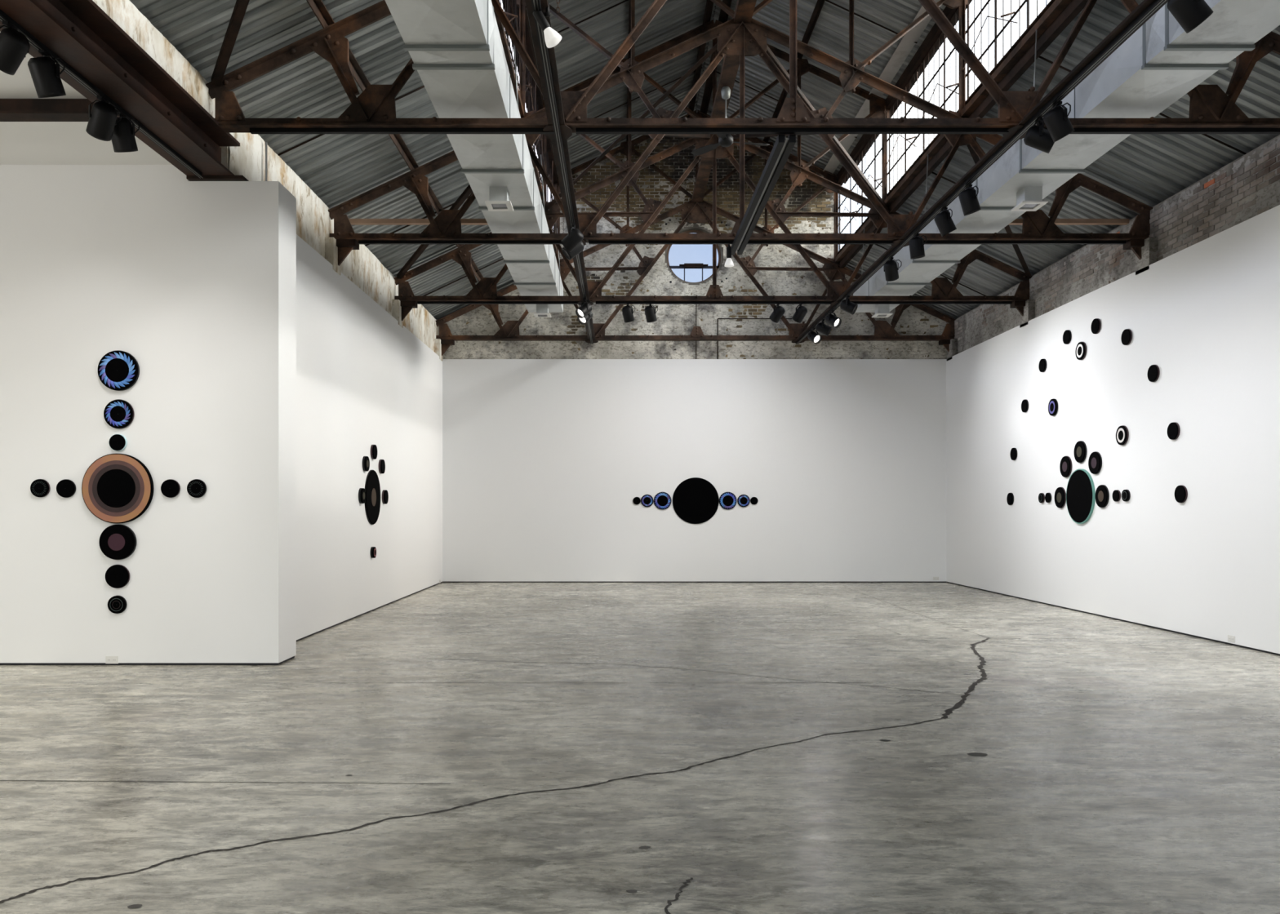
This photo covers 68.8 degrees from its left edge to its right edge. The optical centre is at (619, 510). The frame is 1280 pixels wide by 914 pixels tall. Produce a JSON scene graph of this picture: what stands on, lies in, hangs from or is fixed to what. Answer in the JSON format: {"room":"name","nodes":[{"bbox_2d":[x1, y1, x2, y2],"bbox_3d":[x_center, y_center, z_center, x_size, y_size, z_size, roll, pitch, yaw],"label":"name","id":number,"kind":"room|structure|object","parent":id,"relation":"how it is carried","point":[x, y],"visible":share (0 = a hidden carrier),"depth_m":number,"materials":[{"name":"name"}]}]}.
{"room":"museum","nodes":[
{"label":"museum","id":0,"kind":"room"},
{"bbox_2d":[0,31,172,164],"bbox_3d":[-8.085,-3.425,2.530,7.830,0.150,13.060,0,0,0],"label":"wall","id":1,"kind":"structure","parent":0,"point":[21,143],"depth_m":8.53,"materials":[{"name":"white paint"}]},
{"bbox_2d":[0,98,93,121],"bbox_3d":[-8.082,-3.275,7.610,7.835,0.150,0.160,0,0,0],"label":"cross beam","id":2,"kind":"structure","parent":1,"relation":"attached to","point":[11,109],"depth_m":7.60,"materials":[{"name":"brown metal"}]},
{"bbox_2d":[0,164,296,665],"bbox_3d":[-7.650,-0.930,9.295,8.700,4.860,0.490,0,0,0],"label":"wall partition","id":3,"kind":"structure","parent":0,"point":[193,281],"depth_m":9.05,"materials":[{"name":"white paint"}]},
{"bbox_2d":[30,479,50,497],"bbox_3d":[-5.599,-0.215,9.034,0.177,0.177,0.032,0,0,0],"label":"disc","id":4,"kind":"object","parent":3,"relation":"attached to","point":[39,487],"visible":1,"depth_m":9.02,"materials":[{"name":"black"}]},
{"bbox_2d":[56,479,75,497],"bbox_3d":[-5.348,-0.213,9.035,0.177,0.177,0.030,0,0,0],"label":"disc","id":5,"kind":"object","parent":3,"relation":"attached to","point":[65,488],"visible":1,"depth_m":9.02,"materials":[{"name":"black"}]},
{"bbox_2d":[105,656,118,663],"bbox_3d":[-4.912,1.448,9.046,0.120,0.072,0.007,0,0,0],"label":"wall outlet","id":6,"kind":"object","parent":3,"relation":"attached to","point":[108,660],"visible":1,"depth_m":9.05,"materials":[{"name":"white plastic"}]},
{"bbox_2d":[98,524,136,559],"bbox_3d":[-4.845,0.305,9.027,0.344,0.344,0.046,0,0,0],"label":"disc","id":7,"kind":"object","parent":3,"relation":"attached to","point":[117,542],"visible":1,"depth_m":9.00,"materials":[{"name":"black"}]},
{"bbox_2d":[105,564,129,588],"bbox_3d":[-4.852,0.638,9.035,0.229,0.229,0.030,0,0,0],"label":"disc","id":8,"kind":"object","parent":3,"relation":"attached to","point":[117,576],"visible":1,"depth_m":9.02,"materials":[{"name":"black"}]},
{"bbox_2d":[107,595,127,613],"bbox_3d":[-4.855,0.910,9.034,0.174,0.174,0.031,0,0,0],"label":"disc","id":9,"kind":"object","parent":3,"relation":"attached to","point":[116,604],"visible":1,"depth_m":9.02,"materials":[{"name":"black"}]},
{"bbox_2d":[81,453,153,523],"bbox_3d":[-4.846,-0.213,9.025,0.676,0.676,0.049,0,0,0],"label":"disc","id":10,"kind":"object","parent":3,"relation":"attached to","point":[117,488],"visible":1,"depth_m":9.00,"materials":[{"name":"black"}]},
{"bbox_2d":[108,434,127,451],"bbox_3d":[-4.847,-0.657,9.035,0.164,0.164,0.030,0,0,0],"label":"disc","id":11,"kind":"object","parent":3,"relation":"attached to","point":[118,442],"visible":1,"depth_m":9.02,"materials":[{"name":"black"}]},
{"bbox_2d":[97,350,139,391],"bbox_3d":[-4.838,-1.352,9.025,0.387,0.387,0.050,0,0,0],"label":"disc","id":12,"kind":"object","parent":3,"relation":"attached to","point":[118,371],"visible":1,"depth_m":9.00,"materials":[{"name":"black"}]},
{"bbox_2d":[103,399,134,429],"bbox_3d":[-4.838,-0.932,9.033,0.284,0.284,0.035,0,0,0],"label":"disc","id":13,"kind":"object","parent":3,"relation":"attached to","point":[119,414],"visible":1,"depth_m":9.02,"materials":[{"name":"black"}]},
{"bbox_2d":[160,479,180,497],"bbox_3d":[-4.340,-0.213,9.035,0.177,0.177,0.030,0,0,0],"label":"disc","id":14,"kind":"object","parent":3,"relation":"attached to","point":[170,488],"visible":1,"depth_m":9.02,"materials":[{"name":"black"}]},
{"bbox_2d":[186,479,206,497],"bbox_3d":[-4.086,-0.213,9.034,0.180,0.180,0.032,0,0,0],"label":"disc","id":15,"kind":"object","parent":3,"relation":"attached to","point":[196,488],"visible":1,"depth_m":9.02,"materials":[{"name":"black"}]},
{"bbox_2d":[93,0,442,641],"bbox_3d":[-3.905,-1.170,7.915,0.470,5.540,23.830,0,0,0],"label":"wall","id":16,"kind":"structure","parent":0,"point":[364,380],"depth_m":12.76,"materials":[{"name":"white paint"}]},
{"bbox_2d":[0,0,248,181],"bbox_3d":[-3.890,-3.368,2.650,0.540,0.355,13.300,0,0,0],"label":"beam","id":17,"kind":"structure","parent":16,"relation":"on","point":[80,33],"depth_m":7.24,"materials":[{"name":"brown metal"}]},
{"bbox_2d":[0,8,202,177],"bbox_3d":[-4.000,-3.200,4.475,0.056,0.036,8.950,0,0,0],"label":"track","id":18,"kind":"object","parent":17,"relation":"attached to","point":[33,42],"visible":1,"depth_m":7.10,"materials":[{"name":"black metal"}]},
{"bbox_2d":[0,20,30,75],"bbox_3d":[-4.006,-3.026,6.135,0.274,0.313,0.236,0,0,0],"label":"track spotlight","id":19,"kind":"object","parent":18,"relation":"hanging from","point":[15,46],"visible":1,"depth_m":6.08,"materials":[{"name":"black metal"}]},
{"bbox_2d":[27,49,66,97],"bbox_3d":[-3.988,-3.024,6.514,0.225,0.316,0.241,0,0,-27],"label":"track spotlight","id":20,"kind":"object","parent":18,"relation":"hanging from","point":[45,73],"visible":1,"depth_m":6.46,"materials":[{"name":"black metal"}]},
{"bbox_2d":[85,95,121,141],"bbox_3d":[-4.003,-3.025,7.232,0.256,0.315,0.250,0,0,0],"label":"track spotlight","id":21,"kind":"object","parent":18,"relation":"hanging from","point":[103,116],"visible":1,"depth_m":7.17,"materials":[{"name":"black metal"}]},
{"bbox_2d":[111,111,139,152],"bbox_3d":[-3.990,-3.024,7.513,0.225,0.316,0.235,0,0,41],"label":"track spotlight","id":22,"kind":"object","parent":18,"relation":"hanging from","point":[123,140],"visible":0.8,"depth_m":7.46,"materials":[{"name":"black metal"}]},
{"bbox_2d":[265,142,267,181],"bbox_3d":[-3.740,-3.530,9.900,0.023,0.740,0.023,0,0,0],"label":"conduit pipe","id":23,"kind":"object","parent":16,"relation":"attached to","point":[266,143],"visible":0.61,"depth_m":9.89,"materials":[{"name":"grey metal"}]},
{"bbox_2d":[358,488,365,503],"bbox_3d":[-3.655,-0.208,13.280,0.051,0.220,0.220,0,0,0],"label":"disc","id":24,"kind":"object","parent":16,"relation":"attached to","point":[362,492],"visible":1,"depth_m":13.22,"materials":[{"name":"black"}]},
{"bbox_2d":[362,456,369,471],"bbox_3d":[-3.655,-0.674,13.479,0.051,0.219,0.219,0,0,0],"label":"disc","id":25,"kind":"object","parent":16,"relation":"attached to","point":[366,462],"visible":1,"depth_m":13.41,"materials":[{"name":"black"}]},
{"bbox_2d":[364,470,380,524],"bbox_3d":[-3.664,-0.197,13.893,0.031,0.816,0.816,0,0,0],"label":"disc","id":26,"kind":"object","parent":16,"relation":"attached to","point":[372,488],"visible":0.96,"depth_m":13.82,"materials":[{"name":"black"}]},
{"bbox_2d":[369,546,376,558],"bbox_3d":[-3.655,0.623,13.884,0.051,0.167,0.167,0,0,0],"label":"disc","id":27,"kind":"object","parent":16,"relation":"attached to","point":[373,549],"visible":1,"depth_m":13.83,"materials":[{"name":"black"}]},
{"bbox_2d":[370,444,377,459],"bbox_3d":[-3.655,-0.872,13.915,0.050,0.218,0.218,0,0,0],"label":"disc","id":28,"kind":"object","parent":16,"relation":"attached to","point":[373,447],"visible":1,"depth_m":13.85,"materials":[{"name":"black"}]},
{"bbox_2d":[378,459,385,474],"bbox_3d":[-3.655,-0.676,14.384,0.050,0.221,0.221,0,0,0],"label":"disc","id":29,"kind":"object","parent":16,"relation":"attached to","point":[381,462],"visible":1,"depth_m":14.32,"materials":[{"name":"black"}]},
{"bbox_2d":[382,489,388,504],"bbox_3d":[-3.655,-0.211,14.579,0.050,0.220,0.220,0,0,0],"label":"disc","id":30,"kind":"object","parent":16,"relation":"attached to","point":[384,493],"visible":1,"depth_m":14.52,"materials":[{"name":"black"}]},
{"bbox_2d":[348,218,488,225],"bbox_3d":[-2.772,-3.930,12.720,2.045,0.060,0.080,0,0,0],"label":"strut","id":31,"kind":"object","parent":16,"relation":"attached to","point":[353,221],"visible":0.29,"depth_m":12.68,"materials":[{"name":"brown metal"}]},
{"bbox_2d":[0,582,1279,913],"bbox_3d":[-2.390,1.649,7.800,19.220,0.302,24.200,0,0,0],"label":"floor","id":32,"kind":"structure","parent":0,"point":[946,748],"depth_m":5.54,"materials":[{"name":"concrete"}]},
{"bbox_2d":[438,133,948,582],"bbox_3d":[1.560,-3.357,19.650,11.420,9.914,0.400,0,0,0],"label":"wall","id":33,"kind":"structure","parent":0,"point":[545,462],"depth_m":19.45,"materials":[{"name":"white paint"}]},
{"bbox_2d":[640,494,653,506],"bbox_3d":[0.577,-0.202,19.433,0.264,0.264,0.035,0,0,0],"label":"disc","id":34,"kind":"object","parent":33,"relation":"attached to","point":[646,500],"visible":1,"depth_m":19.42,"materials":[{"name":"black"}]},
{"bbox_2d":[653,492,671,510],"bbox_3d":[0.896,-0.202,19.433,0.369,0.369,0.035,0,0,0],"label":"disc","id":35,"kind":"object","parent":33,"relation":"attached to","point":[662,500],"visible":1,"depth_m":19.42,"materials":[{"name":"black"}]},
{"bbox_2d":[666,230,720,283],"bbox_3d":[1.560,-5.330,19.665,1.150,1.150,0.130,0,0,0],"label":"window","id":36,"kind":"structure","parent":33,"relation":"in","point":[690,263],"depth_m":19.70,"materials":[{"name":"clear glass"}]},
{"bbox_2d":[672,477,719,524],"bbox_3d":[1.585,-0.202,19.435,0.967,0.967,0.030,0,0,0],"label":"disc","id":37,"kind":"object","parent":33,"relation":"attached to","point":[695,500],"visible":1,"depth_m":19.42,"materials":[{"name":"black"}]},
{"bbox_2d":[719,492,737,510],"bbox_3d":[2.256,-0.202,19.433,0.369,0.369,0.035,0,0,0],"label":"disc","id":38,"kind":"object","parent":33,"relation":"attached to","point":[727,500],"visible":1,"depth_m":19.42,"materials":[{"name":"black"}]},
{"bbox_2d":[737,494,750,506],"bbox_3d":[2.582,-0.202,19.433,0.264,0.264,0.035,0,0,0],"label":"disc","id":39,"kind":"object","parent":33,"relation":"attached to","point":[743,500],"visible":1,"depth_m":19.42,"materials":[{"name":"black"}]},
{"bbox_2d":[129,0,1279,319],"bbox_3d":[1.600,-6.191,7.981,11.600,4.602,24.562,0,0,0],"label":"ceiling","id":40,"kind":"structure","parent":0,"point":[218,37],"depth_m":13.04,"materials":[{"name":"metal"}]},
{"bbox_2d":[385,0,563,317],"bbox_3d":[-1.381,-4.301,10.333,0.731,1.638,14.254,0,0,0],"label":"air duct","id":41,"kind":"object","parent":40,"relation":"hanging from","point":[455,48],"visible":0.84,"depth_m":8.70,"materials":[{"name":"metal"}]},
{"bbox_2d":[491,204,506,208],"bbox_3d":[-1.375,-3.494,10.710,0.170,0.003,0.190,0,0,0],"label":"outlet","id":42,"kind":"object","parent":41,"relation":"attached to","point":[493,206],"depth_m":10.72,"materials":[{"name":"white metal"}]},
{"bbox_2d":[497,0,559,233],"bbox_3d":[-1.263,-6.055,7.758,0.192,1.416,23.516,0,0,0],"label":"window","id":43,"kind":"structure","parent":40,"relation":"attached to","point":[534,103],"depth_m":13.94,"materials":[{"name":"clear glass"}]},
{"bbox_2d":[435,110,955,355],"bbox_3d":[1.600,-5.723,19.300,10.811,5.045,0.180,0,0,0],"label":"roof truss","id":44,"kind":"object","parent":40,"relation":"attached to","point":[691,212],"visible":0.72,"depth_m":19.29,"materials":[{"name":"metal"}]},
{"bbox_2d":[394,19,1029,320],"bbox_3d":[1.600,-5.723,15.750,10.811,5.045,0.180,0,0,0],"label":"roof truss","id":45,"kind":"object","parent":40,"relation":"attached to","point":[943,291],"visible":0.81,"depth_m":15.74,"materials":[{"name":"metal"}]},
{"bbox_2d":[622,303,635,322],"bbox_3d":[0.154,-3.322,15.761,0.228,0.316,0.242,0,0,0],"label":"track spotlight","id":46,"kind":"object","parent":45,"relation":"hanging from","point":[628,311],"visible":1,"depth_m":15.69,"materials":[{"name":"black metal"}]},
{"bbox_2d":[644,303,657,322],"bbox_3d":[0.534,-3.322,15.761,0.228,0.316,0.242,0,0,0],"label":"track spotlight","id":47,"kind":"object","parent":45,"relation":"hanging from","point":[650,311],"visible":1,"depth_m":15.69,"materials":[{"name":"black metal"}]},
{"bbox_2d":[768,303,785,323],"bbox_3d":[2.658,-3.323,15.764,0.251,0.314,0.263,0,0,0],"label":"track spotlight","id":48,"kind":"object","parent":45,"relation":"hanging from","point":[777,313],"visible":1,"depth_m":15.70,"materials":[{"name":"black metal"}]},
{"bbox_2d":[791,303,807,323],"bbox_3d":[3.039,-3.323,15.764,0.240,0.314,0.265,0,0,0],"label":"track spotlight","id":49,"kind":"object","parent":45,"relation":"hanging from","point":[802,311],"visible":1,"depth_m":15.70,"materials":[{"name":"black metal"}]},
{"bbox_2d":[690,85,769,155],"bbox_3d":[1.693,-5.920,13.987,1.163,0.880,1.196,0,0,0],"label":"ceiling fan","id":50,"kind":"object","parent":40,"relation":"hanging from","point":[724,140],"visible":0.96,"depth_m":14.04,"materials":[{"name":"grey metal"}]},
{"bbox_2d":[328,0,1152,266],"bbox_3d":[1.600,-5.723,12.200,10.811,5.045,0.180,0,0,0],"label":"roof truss","id":51,"kind":"object","parent":40,"relation":"attached to","point":[742,39],"visible":0.78,"depth_m":12.18,"materials":[{"name":"metal"}]},
{"bbox_2d":[724,244,733,266],"bbox_3d":[1.432,-3.328,12.204,0.122,0.294,0.122,0,0,0],"label":"lamp","id":52,"kind":"object","parent":51,"relation":"attached to","point":[728,263],"visible":1,"depth_m":12.17,"materials":[{"name":"black metal"}]},
{"bbox_2d":[205,0,1279,133],"bbox_3d":[1.600,-5.723,8.620,10.811,5.045,0.180,0,0,0],"label":"roof truss","id":53,"kind":"object","parent":40,"relation":"attached to","point":[1211,111],"visible":0.85,"depth_m":8.60,"materials":[{"name":"metal"}]},
{"bbox_2d":[524,0,598,343],"bbox_3d":[-0.570,-3.521,9.730,0.260,0.128,19.460,0,0,0],"label":"track","id":54,"kind":"structure","parent":53,"relation":"attached to","point":[545,57],"depth_m":8.55,"materials":[{"name":"metal"}]},
{"bbox_2d":[533,2,561,48],"bbox_3d":[-0.501,-3.380,6.505,0.201,0.300,0.122,0,0,0],"label":"lamp","id":55,"kind":"object","parent":54,"relation":"hanging from","point":[552,37],"visible":1,"depth_m":6.47,"materials":[{"name":"black metal"}]},
{"bbox_2d":[560,224,583,252],"bbox_3d":[-0.576,-3.302,11.364,0.278,0.310,0.238,0,0,0],"label":"track spotlight","id":56,"kind":"object","parent":54,"relation":"hanging from","point":[575,236],"visible":1,"depth_m":11.29,"materials":[{"name":"black metal"}]},
{"bbox_2d":[561,240,584,260],"bbox_3d":[-0.585,-3.302,11.764,0.282,0.309,0.241,0,0,0],"label":"track spotlight","id":57,"kind":"object","parent":54,"relation":"hanging from","point":[579,248],"visible":0.5,"depth_m":11.70,"materials":[{"name":"black metal"}]},
{"bbox_2d":[575,299,591,318],"bbox_3d":[-0.585,-3.303,15.337,0.269,0.309,0.257,0,0,0],"label":"track spotlight","id":58,"kind":"object","parent":54,"relation":"hanging from","point":[581,312],"visible":1,"depth_m":15.30,"materials":[{"name":"black metal"}]},
{"bbox_2d":[577,311,592,324],"bbox_3d":[-0.583,-3.303,15.835,0.257,0.309,0.269,0,0,0],"label":"track spotlight","id":59,"kind":"object","parent":54,"relation":"hanging from","point":[582,321],"visible":0.51,"depth_m":15.81,"materials":[{"name":"black metal"}]},
{"bbox_2d":[730,134,795,254],"bbox_3d":[1.550,-3.442,10.545,0.160,0.073,3.810,0,0,0],"label":"busway","id":60,"kind":"object","parent":53,"relation":"attached to","point":[781,150],"visible":0.95,"depth_m":9.92,"materials":[{"name":"black metal"}]},
{"bbox_2d":[791,0,1168,343],"bbox_3d":[3.690,-3.521,9.730,0.260,0.128,19.460,0,0,0],"label":"track","id":61,"kind":"structure","parent":53,"relation":"attached to","point":[1146,9],"depth_m":8.53,"materials":[{"name":"metal"}]},
{"bbox_2d":[807,328,821,343],"bbox_3d":[3.698,-3.306,17.735,0.251,0.302,0.281,0,0,0],"label":"track spotlight","id":62,"kind":"object","parent":61,"relation":"hanging from","point":[813,336],"visible":1,"depth_m":17.69,"materials":[{"name":"black metal"}]},
{"bbox_2d":[815,319,831,336],"bbox_3d":[3.704,-3.308,16.933,0.286,0.299,0.239,0,0,0],"label":"track spotlight","id":63,"kind":"object","parent":61,"relation":"hanging from","point":[821,327],"visible":1,"depth_m":16.88,"materials":[{"name":"black metal"}]},
{"bbox_2d":[825,310,841,328],"bbox_3d":[3.704,-3.306,16.185,0.263,0.302,0.272,0,0,0],"label":"track spotlight","id":64,"kind":"object","parent":61,"relation":"hanging from","point":[833,321],"visible":1,"depth_m":16.15,"materials":[{"name":"black metal"}]},
{"bbox_2d":[840,295,857,315],"bbox_3d":[3.705,-3.307,15.089,0.283,0.299,0.240,0,0,0],"label":"track spotlight","id":65,"kind":"object","parent":61,"relation":"hanging from","point":[846,305],"visible":1,"depth_m":15.04,"materials":[{"name":"black metal"}]},
{"bbox_2d":[884,257,902,281],"bbox_3d":[3.732,-3.299,12.813,0.232,0.317,0.256,0,0,0],"label":"track spotlight","id":66,"kind":"object","parent":61,"relation":"hanging from","point":[891,269],"visible":1,"depth_m":12.75,"materials":[{"name":"black metal"}]},
{"bbox_2d":[908,233,926,259],"bbox_3d":[3.725,-3.305,11.695,0.202,0.304,0.210,0,0,0],"label":"track spotlight","id":67,"kind":"object","parent":61,"relation":"hanging from","point":[917,243],"visible":1,"depth_m":11.63,"materials":[{"name":"black metal"}]},
{"bbox_2d":[934,207,956,236],"bbox_3d":[3.734,-3.299,10.703,0.224,0.316,0.241,0,0,41],"label":"track spotlight","id":68,"kind":"object","parent":61,"relation":"hanging from","point":[944,221],"visible":1,"depth_m":10.63,"materials":[{"name":"black metal"}]},
{"bbox_2d":[958,184,981,216],"bbox_3d":[3.730,-3.301,9.953,0.221,0.312,0.216,0,0,25],"label":"track spotlight","id":69,"kind":"object","parent":61,"relation":"hanging from","point":[969,202],"visible":1,"depth_m":9.88,"materials":[{"name":"black metal"}]},
{"bbox_2d":[1023,118,1054,153],"bbox_3d":[3.734,-3.308,8.263,0.286,0.297,0.238,0,0,0],"label":"track spotlight","id":70,"kind":"object","parent":61,"relation":"hanging from","point":[1037,137],"visible":0.88,"depth_m":8.22,"materials":[{"name":"black metal"}]},
{"bbox_2d":[1043,101,1075,142],"bbox_3d":[3.733,-3.299,7.929,0.259,0.317,0.237,0,0,0],"label":"track spotlight","id":71,"kind":"object","parent":61,"relation":"hanging from","point":[1058,124],"visible":1,"depth_m":7.88,"materials":[{"name":"black metal"}]},
{"bbox_2d":[1167,0,1213,33],"bbox_3d":[3.736,-3.300,6.102,0.274,0.315,0.236,0,0,0],"label":"track spotlight","id":72,"kind":"object","parent":61,"relation":"hanging from","point":[1189,14],"visible":1,"depth_m":6.07,"materials":[{"name":"black metal"}]},
{"bbox_2d":[835,0,1047,250],"bbox_3d":[4.463,-6.055,7.758,0.192,1.416,23.516,0,0,0],"label":"window","id":73,"kind":"structure","parent":40,"relation":"attached to","point":[1011,13],"depth_m":13.75,"materials":[{"name":"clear glass"}]},
{"bbox_2d":[884,108,885,186],"bbox_3d":[4.420,-6.035,15.550,0.022,1.315,0.022,0,0,45],"label":"chain","id":74,"kind":"object","parent":73,"relation":"hanging from","point":[885,108],"visible":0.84,"depth_m":15.54,"materials":[{"name":"metal"}]},
{"bbox_2d":[853,0,1279,317],"bbox_3d":[4.701,-4.301,10.333,0.751,1.639,14.254,0,0,0],"label":"air duct","id":75,"kind":"object","parent":40,"relation":"hanging from","point":[1160,63],"visible":0.64,"depth_m":8.70,"materials":[{"name":"metal"}]},
{"bbox_2d":[1020,204,1038,208],"bbox_3d":[4.695,-3.494,10.710,0.170,0.003,0.190,0,0,0],"label":"outlet","id":76,"kind":"object","parent":75,"relation":"attached to","point":[1023,206],"depth_m":10.72,"materials":[{"name":"white metal"}]},
{"bbox_2d":[946,134,1279,656],"bbox_3d":[7.010,-1.170,7.915,0.420,5.540,23.830,0,0,0],"label":"wall","id":77,"kind":"structure","parent":0,"point":[1206,566],"depth_m":12.06,"materials":[{"name":"white paint"}]},
{"bbox_2d":[1006,493,1013,505],"bbox_3d":[6.782,-0.199,16.218,0.035,0.218,0.218,0,0,0],"label":"disc","id":78,"kind":"object","parent":77,"relation":"attached to","point":[1010,499],"visible":1,"depth_m":16.18,"materials":[{"name":"black"}]},
{"bbox_2d":[1009,448,1017,460],"bbox_3d":[6.782,-0.972,16.080,0.035,0.216,0.216,0,0,0],"label":"disc","id":79,"kind":"object","parent":77,"relation":"attached to","point":[1013,454],"visible":1,"depth_m":16.05,"materials":[{"name":"black"}]},
{"bbox_2d":[1021,400,1028,412],"bbox_3d":[6.782,-1.750,15.639,0.035,0.215,0.215,0,0,0],"label":"disc","id":80,"kind":"object","parent":77,"relation":"attached to","point":[1024,405],"visible":1,"depth_m":15.60,"materials":[{"name":"black"}]},
{"bbox_2d":[1038,359,1046,372],"bbox_3d":[6.782,-2.324,14.979,0.035,0.215,0.215,0,0,0],"label":"disc","id":81,"kind":"object","parent":77,"relation":"attached to","point":[1042,363],"visible":1,"depth_m":14.94,"materials":[{"name":"black"}]},
{"bbox_2d":[1048,398,1057,416],"bbox_3d":[6.782,-1.615,14.622,0.036,0.270,0.270,0,0,0],"label":"disc","id":82,"kind":"object","parent":77,"relation":"attached to","point":[1053,403],"visible":1,"depth_m":14.59,"materials":[{"name":"black"}]},
{"bbox_2d":[1054,487,1066,508],"bbox_3d":[6.782,-0.199,14.385,0.036,0.323,0.323,0,0,0],"label":"disc","id":83,"kind":"object","parent":77,"relation":"attached to","point":[1060,494],"visible":1,"depth_m":14.35,"materials":[{"name":"black"}]},
{"bbox_2d":[1059,456,1071,477],"bbox_3d":[6.782,-0.666,14.202,0.036,0.325,0.325,0,0,0],"label":"disc","id":84,"kind":"object","parent":77,"relation":"attached to","point":[1065,466],"visible":1,"depth_m":14.17,"materials":[{"name":"black"}]},
{"bbox_2d":[1062,329,1071,344],"bbox_3d":[6.782,-2.628,14.163,0.035,0.213,0.213,0,0,0],"label":"disc","id":85,"kind":"object","parent":77,"relation":"attached to","point":[1067,336],"visible":1,"depth_m":14.12,"materials":[{"name":"black"}]},
{"bbox_2d":[1008,218,1128,225],"bbox_3d":[5.997,-3.930,12.720,1.835,0.060,0.080,0,0,0],"label":"strut","id":86,"kind":"object","parent":77,"relation":"attached to","point":[1017,221],"visible":0.64,"depth_m":12.68,"materials":[{"name":"brown metal"}]},
{"bbox_2d":[1074,440,1086,462],"bbox_3d":[6.782,-0.864,13.759,0.036,0.322,0.322,0,0,0],"label":"disc","id":87,"kind":"object","parent":77,"relation":"attached to","point":[1080,448],"visible":1,"depth_m":13.72,"materials":[{"name":"black"}]},
{"bbox_2d":[1066,468,1095,524],"bbox_3d":[6.782,-0.208,13.762,0.035,0.811,0.811,0,0,0],"label":"disc","id":88,"kind":"object","parent":77,"relation":"attached to","point":[1080,491],"visible":1,"depth_m":13.72,"materials":[{"name":"black"}]},
{"bbox_2d":[1075,342,1086,359],"bbox_3d":[6.782,-2.346,13.737,0.036,0.267,0.267,0,0,0],"label":"disc","id":89,"kind":"object","parent":77,"relation":"attached to","point":[1081,348],"visible":1,"depth_m":13.69,"materials":[{"name":"black"}]},
{"bbox_2d":[1088,451,1102,474],"bbox_3d":[6.782,-0.679,13.330,0.036,0.321,0.321,0,0,0],"label":"disc","id":90,"kind":"object","parent":77,"relation":"attached to","point":[1095,462],"visible":1,"depth_m":13.29,"materials":[{"name":"black"}]},
{"bbox_2d":[1090,318,1101,333],"bbox_3d":[6.782,-2.624,13.307,0.035,0.216,0.216,0,0,0],"label":"disc","id":91,"kind":"object","parent":77,"relation":"attached to","point":[1095,326],"visible":1,"depth_m":13.27,"materials":[{"name":"black"}]},
{"bbox_2d":[1095,484,1109,507],"bbox_3d":[6.782,-0.200,13.138,0.036,0.321,0.321,0,0,0],"label":"disc","id":92,"kind":"object","parent":77,"relation":"attached to","point":[1102,495],"visible":1,"depth_m":13.09,"materials":[{"name":"black"}]},
{"bbox_2d":[1112,489,1120,502],"bbox_3d":[6.782,-0.201,12.755,0.035,0.159,0.159,0,0,0],"label":"disc","id":93,"kind":"object","parent":77,"relation":"attached to","point":[1116,494],"visible":1,"depth_m":12.73,"materials":[{"name":"black"}]},
{"bbox_2d":[1115,425,1128,445],"bbox_3d":[6.782,-1.014,12.612,0.036,0.266,0.266,0,0,0],"label":"disc","id":94,"kind":"object","parent":77,"relation":"attached to","point":[1122,433],"visible":1,"depth_m":12.58,"materials":[{"name":"black"}]},
{"bbox_2d":[1121,489,1130,501],"bbox_3d":[6.782,-0.201,12.520,0.036,0.160,0.160,0,0,0],"label":"disc","id":95,"kind":"object","parent":77,"relation":"attached to","point":[1126,495],"visible":1,"depth_m":12.48,"materials":[{"name":"black"}]},
{"bbox_2d":[1120,328,1132,345],"bbox_3d":[6.782,-2.319,12.501,0.035,0.215,0.215,0,0,0],"label":"disc","id":96,"kind":"object","parent":77,"relation":"attached to","point":[1126,335],"visible":1,"depth_m":12.46,"materials":[{"name":"black"}]},
{"bbox_2d":[1146,364,1159,382],"bbox_3d":[6.782,-1.742,11.873,0.035,0.218,0.218,0,0,0],"label":"disc","id":97,"kind":"object","parent":77,"relation":"attached to","point":[1153,371],"visible":1,"depth_m":11.83,"materials":[{"name":"black"}]},
{"bbox_2d":[1167,422,1180,439],"bbox_3d":[6.782,-0.973,11.444,0.035,0.214,0.214,0,0,0],"label":"disc","id":98,"kind":"object","parent":77,"relation":"attached to","point":[1173,429],"visible":1,"depth_m":11.41,"materials":[{"name":"black"}]},
{"bbox_2d":[1174,485,1187,502],"bbox_3d":[6.782,-0.199,11.293,0.035,0.213,0.213,0,0,0],"label":"disc","id":99,"kind":"object","parent":77,"relation":"attached to","point":[1180,491],"visible":1,"depth_m":11.27,"materials":[{"name":"black"}]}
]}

